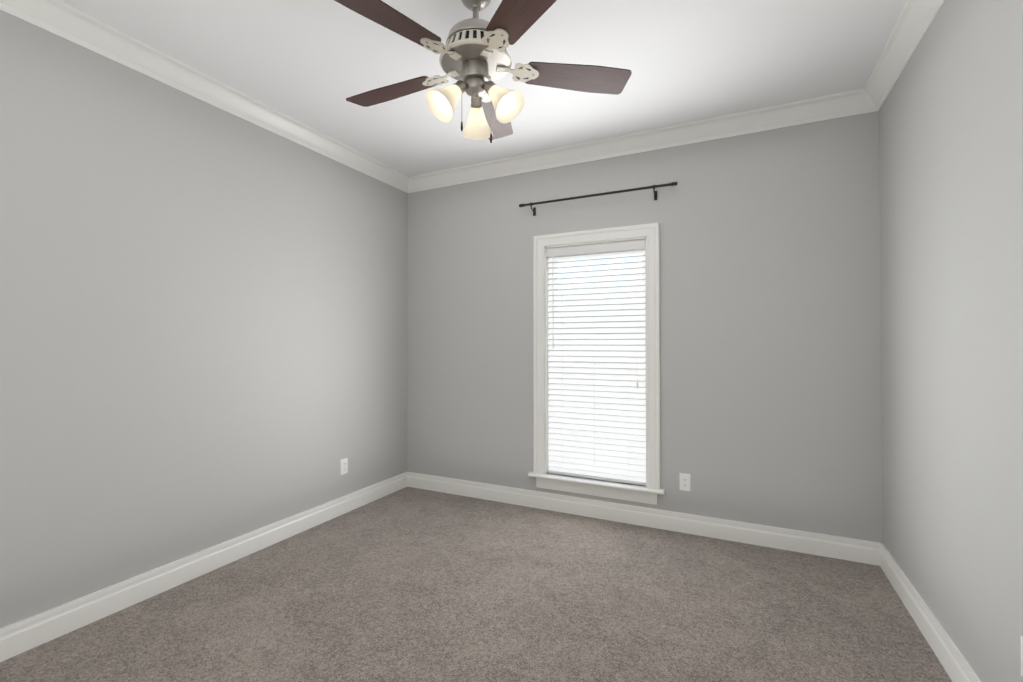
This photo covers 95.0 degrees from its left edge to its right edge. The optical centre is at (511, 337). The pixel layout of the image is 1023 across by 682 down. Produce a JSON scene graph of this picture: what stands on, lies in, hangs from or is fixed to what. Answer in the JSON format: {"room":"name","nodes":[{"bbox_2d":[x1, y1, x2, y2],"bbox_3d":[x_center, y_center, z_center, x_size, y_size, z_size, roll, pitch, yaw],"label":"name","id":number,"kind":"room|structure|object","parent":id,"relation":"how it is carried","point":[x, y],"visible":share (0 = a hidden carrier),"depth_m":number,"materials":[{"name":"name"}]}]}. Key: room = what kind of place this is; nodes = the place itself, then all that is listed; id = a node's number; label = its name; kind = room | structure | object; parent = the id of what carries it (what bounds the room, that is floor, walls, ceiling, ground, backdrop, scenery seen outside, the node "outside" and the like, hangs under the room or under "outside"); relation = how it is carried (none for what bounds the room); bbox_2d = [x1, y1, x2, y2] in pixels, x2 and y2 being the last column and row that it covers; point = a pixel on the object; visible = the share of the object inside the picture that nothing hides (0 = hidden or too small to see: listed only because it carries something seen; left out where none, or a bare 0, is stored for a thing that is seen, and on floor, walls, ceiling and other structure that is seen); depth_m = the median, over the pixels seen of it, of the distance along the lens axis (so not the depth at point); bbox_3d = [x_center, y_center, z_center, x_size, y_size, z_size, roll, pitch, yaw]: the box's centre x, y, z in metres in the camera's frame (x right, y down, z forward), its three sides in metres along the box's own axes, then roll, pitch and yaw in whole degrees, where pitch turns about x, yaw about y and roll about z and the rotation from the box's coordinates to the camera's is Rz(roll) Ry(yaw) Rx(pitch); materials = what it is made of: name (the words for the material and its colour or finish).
{"room":"empty bedroom","nodes":[
{"label":"empty bedroom","id":0,"kind":"room"},
{"bbox_2d":[0,10,407,628],"bbox_3d":[-1.849,-0.057,2.475,0.150,2.740,4.180,0,-1,26],"label":"wall","id":1,"kind":"structure","parent":0,"point":[202,326],"depth_m":2.43,"materials":[{"name":"grey paint"}]},
{"bbox_2d":[0,472,407,661],"bbox_3d":[-1.774,1.242,2.424,0.018,0.141,3.880,0,-1,26],"label":"baseboard","id":2,"kind":"structure","parent":1,"relation":"attached to","point":[22,636],"depth_m":2.41,"materials":[{"name":"white paint"}]},
{"bbox_2d":[0,0,411,192],"bbox_3d":[-1.744,-1.371,2.437,0.083,0.112,3.880,0,-1,26],"label":"crown molding","id":3,"kind":"structure","parent":1,"relation":"attached to","point":[59,18],"depth_m":2.46,"materials":[{"name":"white paint"}]},
{"bbox_2d":[340,458,347,474],"bbox_3d":[-1.252,0.962,3.508,0.008,0.115,0.070,0,-1,26],"label":"electrical outlet","id":4,"kind":"object","parent":1,"relation":"attached to","point":[344,466],"visible":1,"depth_m":3.50,"materials":[{"name":"white plastic"}]},
{"bbox_2d":[0,487,951,681],"bbox_3d":[-0.254,1.357,1.681,3.700,0.135,4.180,0,-1,26],"label":"floor","id":5,"kind":"structure","parent":0,"point":[408,584],"depth_m":2.20,"materials":[{"name":"carpet"}]},
{"bbox_2d":[60,0,906,175],"bbox_3d":[-0.254,-1.495,1.712,3.700,0.120,4.180,0,-1,26],"label":"ceiling","id":6,"kind":"structure","parent":0,"point":[314,64],"depth_m":2.38,"materials":[{"name":"white paint"}]},
{"bbox_2d":[334,0,631,142],"bbox_3d":[-0.191,-1.122,1.966,1.236,0.621,1.298,0,-1,26],"label":"ceiling fan","id":7,"kind":"object","parent":6,"relation":"hanging from","point":[475,61],"visible":1,"depth_m":1.91,"materials":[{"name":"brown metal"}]},
{"bbox_2d":[407,111,882,542],"bbox_3d":[0.630,-0.046,3.507,3.400,2.740,0.150,0,-1,26],"label":"wall","id":8,"kind":"structure","parent":0,"point":[770,356],"depth_m":3.08,"materials":[{"name":"grey paint"}]},
{"bbox_2d":[528,222,664,504],"bbox_3d":[0.621,0.179,3.479,1.002,1.940,0.204,0,-1,26],"label":"window","id":9,"kind":"structure","parent":8,"relation":"in","point":[596,397],"depth_m":3.45,"materials":[{"name":"white paint"}]},
{"bbox_2d":[519,182,677,215],"bbox_3d":[0.596,-0.998,3.406,1.169,0.088,0.080,0,-1,26],"label":"curtain rod","id":10,"kind":"object","parent":8,"relation":"attached to","point":[531,204],"visible":1,"depth_m":3.35,"materials":[{"name":"brown metal"}]},
{"bbox_2d":[408,89,863,191],"bbox_3d":[0.574,-1.361,3.418,3.210,0.112,0.083,0,-1,26],"label":"crown molding","id":11,"kind":"structure","parent":8,"relation":"attached to","point":[844,104],"depth_m":3.21,"materials":[{"name":"white paint"}]},
{"bbox_2d":[408,472,875,564],"bbox_3d":[0.588,1.253,3.420,3.330,0.141,0.018,0,-1,26],"label":"baseboard","id":12,"kind":"structure","parent":8,"relation":"attached to","point":[856,550],"depth_m":3.18,"materials":[{"name":"white paint"}]},
{"bbox_2d":[679,473,690,491],"bbox_3d":[1.166,0.970,3.147,0.070,0.115,0.008,0,-1,26],"label":"electrical outlet","id":13,"kind":"object","parent":8,"relation":"attached to","point":[685,482],"visible":1,"depth_m":3.14,"materials":[{"name":"white plastic"}]},
{"bbox_2d":[879,0,1022,681],"bbox_3d":[1.341,-0.073,0.918,0.150,2.740,4.180,0,-1,26],"label":"wall","id":14,"kind":"structure","parent":0,"point":[951,185],"depth_m":1.73,"materials":[{"name":"grey paint"}]},
{"bbox_2d":[860,0,944,112],"bbox_3d":[1.236,-1.387,0.983,0.083,0.112,3.880,0,-1,26],"label":"crown molding","id":15,"kind":"structure","parent":14,"relation":"attached to","point":[917,16],"depth_m":2.23,"materials":[{"name":"white paint"}]},
{"bbox_2d":[876,542,980,681],"bbox_3d":[1.266,1.226,0.941,0.018,0.141,3.880,0,-1,26],"label":"baseboard","id":16,"kind":"structure","parent":14,"relation":"attached to","point":[956,666],"depth_m":2.00,"materials":[{"name":"white paint"}]},
{"bbox_2d":[1021,636,1022,676],"bbox_3d":[1.455,0.916,1.320,0.007,0.115,0.070,0,-1,26],"label":"electrical outlet plate","id":17,"kind":"object","parent":14,"relation":"attached to","point":[1022,656],"visible":1,"depth_m":1.34,"materials":[{"name":"white plastic"}]}
]}

